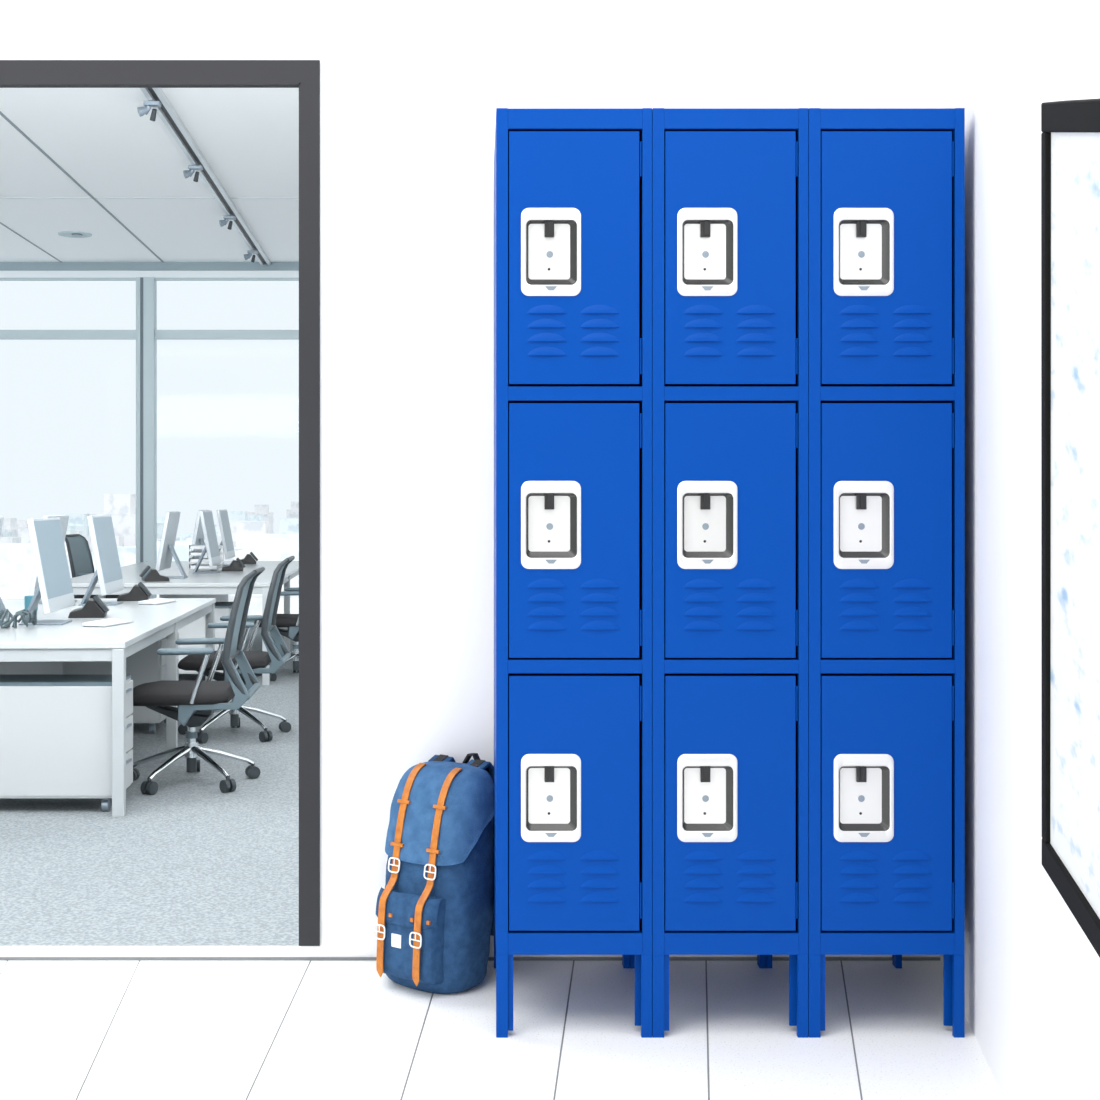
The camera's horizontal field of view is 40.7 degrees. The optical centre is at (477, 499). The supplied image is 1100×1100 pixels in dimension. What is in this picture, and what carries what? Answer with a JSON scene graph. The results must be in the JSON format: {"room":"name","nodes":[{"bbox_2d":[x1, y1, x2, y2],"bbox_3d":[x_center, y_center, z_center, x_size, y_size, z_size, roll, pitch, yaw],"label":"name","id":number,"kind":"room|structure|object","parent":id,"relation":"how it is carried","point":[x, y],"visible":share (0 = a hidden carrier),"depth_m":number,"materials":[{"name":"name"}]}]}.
{"room":"locker area","nodes":[
{"label":"locker area","id":0,"kind":"room"},
{"bbox_2d":[0,278,135,339],"bbox_3d":[-5.050,-0.500,15.505,3.145,3.681,0.150,0,0,0],"label":"window frame","id":1,"kind":"structure","parent":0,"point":[4,334],"depth_m":15.48,"materials":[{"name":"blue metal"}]},
{"bbox_2d":[0,628,298,945],"bbox_3d":[-2.850,1.390,9.571,7.500,0.100,12.458,0,0,0],"label":"floor","id":2,"kind":"structure","parent":0,"point":[190,862],"depth_m":5.63,"materials":[{"name":"grey carpet"}]},
{"bbox_2d":[0,674,132,810],"bbox_3d":[-1.924,1.060,6.467,0.793,0.560,0.299,0,0,0],"label":"storage cabinet","id":3,"kind":"object","parent":2,"relation":"on","point":[56,729],"visible":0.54,"depth_m":6.32,"materials":[{"name":"grey"}]},
{"bbox_2d":[65,534,118,597],"bbox_3d":[-3.522,0.832,13.884,0.654,1.017,0.627,0,0,8],"label":"office chair","id":4,"kind":"object","parent":2,"relation":"on","point":[79,553],"visible":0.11,"depth_m":13.91,"materials":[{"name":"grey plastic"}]},
{"bbox_2d":[0,598,215,816],"bbox_3d":[-2.348,0.970,7.625,1.600,0.740,2.804,0,0,-2],"label":"desk","id":5,"kind":"object","parent":2,"relation":"on","point":[32,649],"visible":0.72,"depth_m":6.81,"materials":[{"name":"grey laminate"}]},
{"bbox_2d":[0,517,6,617],"bbox_3d":[-2.515,0.344,7.553,0.210,0.512,0.520,0,0,-2],"label":"desktop computer","id":6,"kind":"object","parent":5,"relation":"on","point":[2,607],"visible":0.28,"depth_m":7.61,"materials":[{"name":"silver metal"}]},
{"bbox_2d":[0,609,36,628],"bbox_3d":[-2.250,0.558,6.870,0.314,0.085,0.314,0,0,0],"label":"cable bundle","id":7,"kind":"object","parent":5,"relation":"on","point":[26,616],"visible":1,"depth_m":6.92,"materials":[{"name":"grey plastic"}]},
{"bbox_2d":[24,596,37,609],"bbox_3d":[-2.400,0.558,7.950,0.072,0.085,0.072,0,0,0],"label":"cup","id":8,"kind":"object","parent":5,"relation":"on","point":[27,599],"visible":0.36,"depth_m":7.92,"materials":[{"name":"teal ceramic"}]},
{"bbox_2d":[18,517,74,624],"bbox_3d":[-2.105,0.344,7.207,0.210,0.512,0.520,0,0,-2],"label":"desktop computer","id":9,"kind":"object","parent":5,"relation":"on","point":[55,590],"visible":0.82,"depth_m":7.15,"materials":[{"name":"silver metal"}]},
{"bbox_2d":[29,515,76,603],"bbox_3d":[-2.475,0.344,8.663,0.210,0.512,0.520,0,0,-2],"label":"desktop computer","id":10,"kind":"object","parent":5,"relation":"on","point":[64,519],"visible":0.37,"depth_m":8.51,"materials":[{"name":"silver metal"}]},
{"bbox_2d":[68,595,108,617],"bbox_3d":[-1.998,0.544,7.620,0.202,0.113,0.180,0,0,-10],"label":"desk phone","id":11,"kind":"object","parent":5,"relation":"on","point":[95,607],"visible":1,"depth_m":7.54,"materials":[{"name":"black plastic"}]},
{"bbox_2d":[79,515,124,605],"bbox_3d":[-2.170,0.344,8.517,0.210,0.512,0.520,0,0,-2],"label":"desktop computer","id":12,"kind":"object","parent":5,"relation":"on","point":[108,572],"visible":0.95,"depth_m":8.46,"materials":[{"name":"silver metal"}]},
{"bbox_2d":[82,618,133,626],"bbox_3d":[-1.780,0.590,7.130,0.120,0.020,0.280,0,0,16],"label":"keyboard","id":13,"kind":"object","parent":5,"relation":"on","point":[113,621],"visible":1,"depth_m":7.07,"materials":[{"name":"white plastic"}]},
{"bbox_2d":[117,582,151,600],"bbox_3d":[-2.058,0.544,8.880,0.202,0.113,0.180,0,0,-10],"label":"desk phone","id":14,"kind":"object","parent":5,"relation":"on","point":[139,592],"visible":0.97,"depth_m":8.80,"materials":[{"name":"black plastic"}]},
{"bbox_2d":[138,598,175,604],"bbox_3d":[-1.865,0.590,8.620,0.120,0.020,0.280,0,0,12],"label":"keyboard","id":15,"kind":"object","parent":5,"relation":"on","point":[157,600],"visible":1,"depth_m":8.56,"materials":[{"name":"white plastic"}]},
{"bbox_2d":[63,633,178,732],"bbox_3d":[-2.123,1.060,8.698,0.654,0.560,0.504,0,0,0],"label":"storage cabinet","id":16,"kind":"object","parent":2,"relation":"on","point":[145,665],"visible":0.3,"depth_m":8.45,"materials":[{"name":"white laminate"},{"name":"grey aluminium"}]},
{"bbox_2d":[71,561,298,684],"bbox_3d":[-2.381,0.970,12.618,1.600,0.740,3.897,0,0,-2],"label":"desk","id":17,"kind":"object","parent":2,"relation":"on","point":[218,586],"visible":0.32,"depth_m":11.17,"materials":[{"name":"grey laminate"}]},
{"bbox_2d":[139,565,169,581],"bbox_3d":[-2.402,0.544,10.979,0.202,0.113,0.180,0,0,-20],"label":"desk phone","id":18,"kind":"object","parent":17,"relation":"on","point":[148,575],"visible":1,"depth_m":10.90,"materials":[{"name":"black plastic"}]},
{"bbox_2d":[156,511,187,578],"bbox_3d":[-2.355,0.344,11.403,0.210,0.512,0.520,0,0,-2],"label":"desktop computer","id":19,"kind":"object","parent":17,"relation":"on","point":[167,551],"visible":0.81,"depth_m":11.35,"materials":[{"name":"silver metal"}]},
{"bbox_2d":[190,510,209,557],"bbox_3d":[-2.435,0.344,13.103,0.210,0.512,0.520,0,0,-2],"label":"desktop computer","id":20,"kind":"object","parent":17,"relation":"on","point":[198,537],"visible":0.36,"depth_m":12.92,"materials":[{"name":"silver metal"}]},
{"bbox_2d":[192,510,220,572],"bbox_3d":[-2.235,0.344,12.197,0.210,0.512,0.520,0,0,-2],"label":"desktop computer","id":21,"kind":"object","parent":17,"relation":"on","point":[211,543],"visible":1,"depth_m":12.13,"materials":[{"name":"silver metal"}]},
{"bbox_2d":[189,544,223,570],"bbox_3d":[-2.320,0.490,12.650,0.240,0.220,0.300,0,0,0],"label":"trays","id":22,"kind":"object","parent":17,"relation":"on","point":[193,546],"visible":0.73,"depth_m":12.51,"materials":[{"name":"white plastic"}]},
{"bbox_2d":[189,550,222,555],"bbox_3d":[-2.320,0.453,12.650,0.240,0.035,0.300,0,0,0],"label":"tray","id":23,"kind":"object","parent":22,"relation":"on","point":[191,553],"depth_m":12.51,"materials":[{"name":"white plastic"}]},
{"bbox_2d":[189,563,222,568],"bbox_3d":[-2.320,0.563,12.650,0.240,0.035,0.300,0,0,0],"label":"tray","id":24,"kind":"object","parent":22,"relation":"on","point":[191,566],"depth_m":12.51,"materials":[{"name":"white plastic"}]},
{"bbox_2d":[189,544,223,548],"bbox_3d":[-2.320,0.398,12.650,0.240,0.035,0.300,0,0,0],"label":"tray","id":25,"kind":"object","parent":22,"relation":"on","point":[193,546],"depth_m":12.51,"materials":[{"name":"white plastic"}]},
{"bbox_2d":[189,557,223,561],"bbox_3d":[-2.320,0.508,12.650,0.240,0.035,0.300,0,0,0],"label":"tray","id":26,"kind":"object","parent":22,"relation":"on","point":[193,559],"depth_m":12.51,"materials":[{"name":"white plastic"}]},
{"bbox_2d":[216,509,234,565],"bbox_3d":[-2.345,0.344,13.597,0.210,0.512,0.520,0,0,-2],"label":"desktop computer","id":27,"kind":"object","parent":17,"relation":"on","point":[223,519],"visible":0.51,"depth_m":13.49,"materials":[{"name":"silver metal"}]},
{"bbox_2d":[222,558,245,570],"bbox_3d":[-2.078,0.544,12.580,0.202,0.113,0.180,0,0,-10],"label":"desk phone","id":28,"kind":"object","parent":17,"relation":"on","point":[236,565],"visible":1,"depth_m":12.49,"materials":[{"name":"black plastic"}]},
{"bbox_2d":[240,552,257,563],"bbox_3d":[-2.178,0.544,13.980,0.202,0.113,0.180,0,0,-10],"label":"desk phone","id":29,"kind":"object","parent":17,"relation":"on","point":[248,559],"visible":0.8,"depth_m":13.90,"materials":[{"name":"black plastic"}]},
{"bbox_2d":[133,567,264,794],"bbox_3d":[-1.355,0.832,7.016,0.654,1.017,0.627,0,0,-2],"label":"office chair","id":30,"kind":"object","parent":2,"relation":"on","point":[196,701],"visible":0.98,"depth_m":6.86,"materials":[{"name":"silver metal"}]},
{"bbox_2d":[178,602,232,674],"bbox_3d":[-2.062,1.060,11.101,0.524,0.560,0.504,0,0,0],"label":"storage cabinet","id":31,"kind":"object","parent":2,"relation":"on","point":[196,629],"visible":0.1,"depth_m":10.85,"materials":[{"name":"grey"}]},
{"bbox_2d":[136,277,298,627],"bbox_3d":[-2.000,-0.500,15.505,3.145,3.681,0.150,0,0,0],"label":"window","id":32,"kind":"structure","parent":2,"relation":"on","point":[147,334],"depth_m":15.46,"materials":[{"name":"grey metal"}]},
{"bbox_2d":[178,556,294,743],"bbox_3d":[-1.385,0.832,8.436,0.654,1.017,0.627,0,0,-2],"label":"office chair","id":33,"kind":"object","parent":2,"relation":"on","point":[276,656],"visible":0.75,"depth_m":8.25,"materials":[{"name":"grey plastic"}]},
{"bbox_2d":[254,587,298,680],"bbox_3d":[-1.377,0.832,11.216,0.654,1.017,0.627,0,0,0],"label":"office chair","id":34,"kind":"object","parent":2,"relation":"on","point":[291,621],"visible":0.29,"depth_m":11.02,"materials":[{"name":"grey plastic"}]},
{"bbox_2d":[0,88,298,261],"bbox_3d":[-2.850,-2.532,9.571,7.500,0.100,12.458,0,0,0],"label":"ceiling","id":35,"kind":"structure","parent":0,"point":[249,137],"depth_m":11.36,"materials":[{"name":"white paint"}]},
{"bbox_2d":[0,222,61,261],"bbox_3d":[-4.182,-2.480,10.250,0.018,0.004,10.505,0,0,-2],"label":"trim","id":36,"kind":"structure","parent":35,"relation":"attached to","point":[0,222],"depth_m":14.19,"materials":[{"name":"grey metal"}]},
{"bbox_2d":[58,231,91,237],"bbox_3d":[-3.760,-2.475,13.810,0.310,0.014,0.310,0,0,0],"label":"recessed light","id":37,"kind":"object","parent":35,"relation":"in","point":[72,234],"visible":1,"depth_m":13.78,"materials":[{"name":"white metal"}]},
{"bbox_2d":[0,111,163,261],"bbox_3d":[-3.090,-2.480,10.250,0.022,0.004,10.507,0,0,-2],"label":"trim","id":38,"kind":"structure","parent":35,"relation":"attached to","point":[1,113],"depth_m":11.42,"materials":[{"name":"grey metal"}]},
{"bbox_2d":[0,262,298,270],"bbox_3d":[-2.850,-2.440,15.570,7.500,0.084,0.260,0,0,0],"label":"trim","id":39,"kind":"structure","parent":35,"relation":"attached to","point":[4,266],"depth_m":15.44,"materials":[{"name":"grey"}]},
{"bbox_2d":[0,271,298,277],"bbox_3d":[-2.850,-2.362,15.585,7.500,0.073,0.230,0,0,0],"label":"trim","id":40,"kind":"structure","parent":39,"relation":"attached to","point":[3,274],"depth_m":15.47,"materials":[{"name":"white metal"}]},
{"bbox_2d":[0,198,298,198],"bbox_3d":[-2.800,-2.481,12.164,7.400,0.003,0.020,0,0,0],"label":"trim","id":41,"kind":"structure","parent":35,"relation":"attached to","point":[0,198],"depth_m":12.17,"materials":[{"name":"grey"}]},
{"bbox_2d":[140,88,270,264],"bbox_3d":[-2.030,-2.464,10.725,0.106,0.033,9.457,0,0,-2],"label":"track","id":42,"kind":"object","parent":35,"relation":"attached to","point":[166,112],"visible":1,"depth_m":10.79,"materials":[{"name":"silver metal"}]},
{"bbox_2d":[137,101,160,120],"bbox_3d":[-2.021,-2.391,9.099,0.146,0.109,0.109,0,0,-17],"label":"spotlight","id":43,"kind":"object","parent":42,"relation":"attached to","point":[142,111],"visible":1,"depth_m":9.06,"materials":[{"name":"grey metal"}]},
{"bbox_2d":[183,165,202,181],"bbox_3d":[-2.088,-2.391,10.843,0.146,0.109,0.109,0,0,-17],"label":"spotlight","id":44,"kind":"object","parent":42,"relation":"attached to","point":[187,173],"visible":1,"depth_m":10.81,"materials":[{"name":"grey metal"}]},
{"bbox_2d":[219,216,235,229],"bbox_3d":[-2.161,-2.391,12.762,0.146,0.109,0.109,0,0,-17],"label":"spotlight","id":45,"kind":"object","parent":42,"relation":"attached to","point":[222,223],"visible":1,"depth_m":12.73,"materials":[{"name":"grey metal"}]},
{"bbox_2d":[244,250,257,262],"bbox_3d":[-2.229,-2.391,14.526,0.146,0.109,0.109,0,0,-17],"label":"spotlight","id":46,"kind":"object","parent":42,"relation":"attached to","point":[250,252],"visible":1,"depth_m":14.49,"materials":[{"name":"grey metal"}]},
{"bbox_2d":[0,0,939,956],"bbox_3d":[-1.581,-0.777,3.333,5.838,3.620,0.018,0,0,0],"label":"wall","id":47,"kind":"structure","parent":0,"point":[411,91],"depth_m":3.32,"materials":[{"name":"white paint"}]},
{"bbox_2d":[0,60,319,87],"bbox_3d":[-1.199,-0.958,3.329,1.688,0.055,0.026,0,0,0],"label":"trim","id":48,"kind":"structure","parent":47,"relation":"attached to","point":[13,73],"depth_m":3.32,"materials":[{"name":"grey metal"}]},
{"bbox_2d":[299,83,319,945],"bbox_3d":[-0.378,0.032,3.329,0.047,1.934,0.026,0,0,0],"label":"trim","id":49,"kind":"structure","parent":47,"relation":"attached to","point":[309,93],"depth_m":3.32,"materials":[{"name":"grey metal"}]},
{"bbox_2d":[0,957,939,960],"bbox_3d":[-1.731,1.030,3.321,5.538,0.006,0.006,0,0,0],"label":"trim","id":50,"kind":"structure","parent":47,"relation":"attached to","point":[1,958],"depth_m":3.32,"materials":[{"name":"grey"}]},
{"bbox_2d":[0,961,1003,1099],"bbox_3d":[-1.150,1.048,0.421,6.700,0.030,5.842,0,0,0],"label":"floor","id":51,"kind":"structure","parent":0,"point":[180,1030],"depth_m":2.85,"materials":[{"name":"tile"}]},
{"bbox_2d":[373,753,494,993],"bbox_3d":[-0.095,0.794,3.171,0.246,0.477,0.248,0,0,37],"label":"backpack","id":52,"kind":"object","parent":51,"relation":"on","point":[435,913],"visible":0.99,"depth_m":3.10,"materials":[{"name":"blue fabric"}]},
{"bbox_2d":[494,108,651,1037],"bbox_3d":[0.185,0.140,3.065,0.299,1.785,0.454,0,0,0],"label":"locker","id":53,"kind":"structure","parent":51,"relation":"on","point":[573,186],"depth_m":2.84,"materials":[{"name":"blue metal"}]},
{"bbox_2d":[630,108,807,1037],"bbox_3d":[0.485,0.140,3.065,0.299,1.785,0.454,0,0,0],"label":"locker","id":54,"kind":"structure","parent":51,"relation":"on","point":[730,185],"depth_m":2.84,"materials":[{"name":"blue metal"}]},
{"bbox_2d":[766,108,964,1037],"bbox_3d":[0.785,0.140,3.065,0.299,1.785,0.454,0,0,0],"label":"locker","id":55,"kind":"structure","parent":51,"relation":"on","point":[886,186],"depth_m":2.84,"materials":[{"name":"blue metal"}]},
{"bbox_2d":[940,0,1099,1099],"bbox_3d":[0.772,-0.777,0.420,0.360,3.620,5.847,0,0,4],"label":"wall","id":56,"kind":"structure","parent":0,"point":[1032,973],"depth_m":2.47,"materials":[{"name":"white paint"}]},
{"bbox_2d":[1041,98,1099,956],"bbox_3d":[0.645,0.068,1.426,0.119,0.979,0.698,0,0,4],"label":"whiteboard","id":57,"kind":"object","parent":56,"relation":"attached to","point":[1070,137],"visible":1,"depth_m":1.58,"materials":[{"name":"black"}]},
{"label":"outside","id":58,"kind":"structure","parent":0,"visible":0},
{"bbox_3d":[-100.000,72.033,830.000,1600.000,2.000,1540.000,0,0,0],"label":"ground","id":59,"kind":"structure","parent":58,"visible":0},
{"bbox_2d":[0,520,12,536],"bbox_3d":[-145.907,38.339,441.781,10.559,65.387,14.273,0,0,0],"label":"building","id":60,"kind":"structure","parent":59,"relation":"on","point":[3,534],"depth_m":443.71,"materials":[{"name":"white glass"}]},
{"bbox_2d":[0,537,20,542],"bbox_3d":[-116.906,40.055,361.995,12.817,61.955,14.561,0,0,0],"label":"building","id":61,"kind":"structure","parent":59,"relation":"on","point":[2,539],"depth_m":358.45,"materials":[{"name":"concrete"}]},
{"bbox_2d":[4,518,17,536],"bbox_3d":[-148.256,38.371,463.990,8.548,65.323,12.483,0,0,0],"label":"building","id":62,"kind":"structure","parent":59,"relation":"on","point":[10,524],"depth_m":461.05,"materials":[{"name":"concrete"}]},
{"bbox_2d":[17,520,27,528],"bbox_3d":[-154.846,38.909,495.563,12.599,64.247,9.736,0,0,0],"label":"building","id":63,"kind":"structure","parent":59,"relation":"on","point":[20,523],"depth_m":493.31,"materials":[{"name":"concrete"}]},
{"bbox_2d":[18,528,30,542],"bbox_3d":[-115.277,39.176,381.411,9.462,63.713,14.875,0,0,0],"label":"building","id":64,"kind":"structure","parent":59,"relation":"on","point":[23,533],"depth_m":377.86,"materials":[{"name":"concrete"}]},
{"bbox_2d":[0,571,71,598],"bbox_3d":[-51.771,39.769,174.179,11.477,62.528,8.518,0,0,0],"label":"building","id":65,"kind":"structure","parent":59,"relation":"on","point":[19,582],"depth_m":172.16,"materials":[{"name":"concrete"}]},
{"bbox_2d":[66,529,74,534],"bbox_3d":[-99.964,39.013,353.962,9.601,64.039,9.060,0,0,0],"label":"building","id":66,"kind":"structure","parent":59,"relation":"on","point":[69,531],"depth_m":352.03,"materials":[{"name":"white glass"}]},
{"bbox_2d":[65,514,88,536],"bbox_3d":[-126.541,37.700,466.302,10.665,66.664,14.271,0,0,0],"label":"building","id":67,"kind":"structure","parent":59,"relation":"on","point":[79,522],"depth_m":462.85,"materials":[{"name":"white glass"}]},
{"bbox_2d":[64,537,92,570],"bbox_3d":[-65.072,38.510,238.013,6.764,65.046,11.723,0,0,0],"label":"building","id":68,"kind":"structure","parent":59,"relation":"on","point":[88,539],"depth_m":235.19,"materials":[{"name":"concrete"}]},
{"bbox_2d":[89,494,135,552],"bbox_3d":[-80.738,34.861,332.022,10.622,72.342,10.941,0,0,0],"label":"building","id":69,"kind":"structure","parent":59,"relation":"on","point":[121,507],"depth_m":327.01,"materials":[{"name":"concrete"}]},
{"bbox_2d":[93,546,135,570],"bbox_3d":[-51.815,38.948,215.217,13.906,64.169,14.147,0,0,0],"label":"building","id":70,"kind":"structure","parent":59,"relation":"on","point":[127,554],"depth_m":211.81,"materials":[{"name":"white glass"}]},
{"bbox_2d":[115,536,123,545],"bbox_3d":[-79.903,39.431,319.844,9.010,63.204,10.095,0,0,0],"label":"building","id":71,"kind":"structure","parent":59,"relation":"on","point":[119,539],"depth_m":318.19,"materials":[{"name":"concrete"}]},
{"bbox_2d":[157,517,164,538],"bbox_3d":[-98.093,38.058,452.025,8.982,65.950,8.202,0,0,0],"label":"building","id":72,"kind":"structure","parent":59,"relation":"on","point":[160,520],"depth_m":448.18,"materials":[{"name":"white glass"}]},
{"bbox_2d":[180,533,193,540],"bbox_3d":[-78.642,40.154,409.329,13.894,61.757,11.225,0,0,0],"label":"building","id":73,"kind":"structure","parent":59,"relation":"on","point":[183,537],"depth_m":406.68,"materials":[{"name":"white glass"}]},
{"bbox_2d":[157,541,228,601],"bbox_3d":[-37.456,38.104,181.138,11.993,65.858,14.828,0,0,0],"label":"building","id":74,"kind":"structure","parent":59,"relation":"on","point":[181,548],"depth_m":177.58,"materials":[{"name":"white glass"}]},
{"bbox_2d":[187,537,222,557],"bbox_3d":[-55.376,39.284,295.211,9.157,63.497,12.634,0,0,0],"label":"building","id":75,"kind":"structure","parent":59,"relation":"on","point":[188,539],"depth_m":292.81,"materials":[{"name":"concrete"}]},
{"bbox_2d":[215,524,217,536],"bbox_3d":[-80.319,39.399,467.267,9.937,63.268,11.456,0,0,0],"label":"building","id":76,"kind":"structure","parent":59,"relation":"on","point":[216,526],"depth_m":464.55,"materials":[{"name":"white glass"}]},
{"bbox_2d":[218,521,239,546],"bbox_3d":[-54.754,37.867,330.968,11.369,66.331,13.949,0,0,0],"label":"building","id":77,"kind":"structure","parent":59,"relation":"on","point":[233,524],"depth_m":327.57,"materials":[{"name":"concrete"}]},
{"bbox_2d":[230,511,247,520],"bbox_3d":[-68.865,37.134,424.250,7.989,67.798,11.073,0,0,0],"label":"building","id":78,"kind":"structure","parent":59,"relation":"on","point":[234,515],"depth_m":421.64,"materials":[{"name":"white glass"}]},
{"bbox_2d":[222,521,268,601],"bbox_3d":[-34.383,37.152,224.308,7.934,67.762,9.045,0,0,0],"label":"building","id":79,"kind":"structure","parent":59,"relation":"on","point":[247,531],"depth_m":222.19,"materials":[{"name":"concrete"}]},
{"bbox_2d":[248,515,263,520],"bbox_3d":[-75.374,38.096,496.361,9.770,65.874,12.975,0,0,0],"label":"building","id":80,"kind":"structure","parent":59,"relation":"on","point":[250,517],"depth_m":493.19,"materials":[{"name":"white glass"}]},
{"bbox_2d":[250,509,271,522],"bbox_3d":[-103.727,37.766,706.950,9.575,66.534,10.232,0,0,0],"label":"building","id":81,"kind":"structure","parent":59,"relation":"on","point":[267,517],"depth_m":704.56,"materials":[{"name":"concrete"}]},
{"bbox_2d":[248,505,273,533],"bbox_3d":[-115.923,36.758,789.916,12.110,68.549,13.594,0,0,0],"label":"building","id":82,"kind":"structure","parent":59,"relation":"on","point":[255,506],"depth_m":786.57,"materials":[{"name":"concrete"}]},
{"bbox_2d":[231,534,298,614],"bbox_3d":[-23.603,37.526,173.865,9.534,67.014,7.600,0,0,0],"label":"building","id":83,"kind":"structure","parent":59,"relation":"on","point":[269,547],"depth_m":170.32,"materials":[{"name":"concrete"}]},
{"bbox_2d":[269,523,271,533],"bbox_3d":[-66.868,39.038,452.304,10.498,63.990,12.800,0,0,0],"label":"building","id":84,"kind":"structure","parent":59,"relation":"on","point":[270,524],"depth_m":453.13,"materials":[{"name":"concrete"}]},
{"bbox_2d":[280,518,298,533],"bbox_3d":[-42.741,37.693,347.010,13.707,66.680,14.469,0,0,0],"label":"building","id":85,"kind":"structure","parent":59,"relation":"on","point":[287,525],"depth_m":343.54,"materials":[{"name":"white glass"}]},
{"bbox_2d":[286,502,298,517],"bbox_3d":[-93.786,35.939,759.225,8.095,70.188,11.301,0,0,0],"label":"building","id":86,"kind":"structure","parent":59,"relation":"on","point":[293,512],"depth_m":753.86,"materials":[{"name":"concrete"}]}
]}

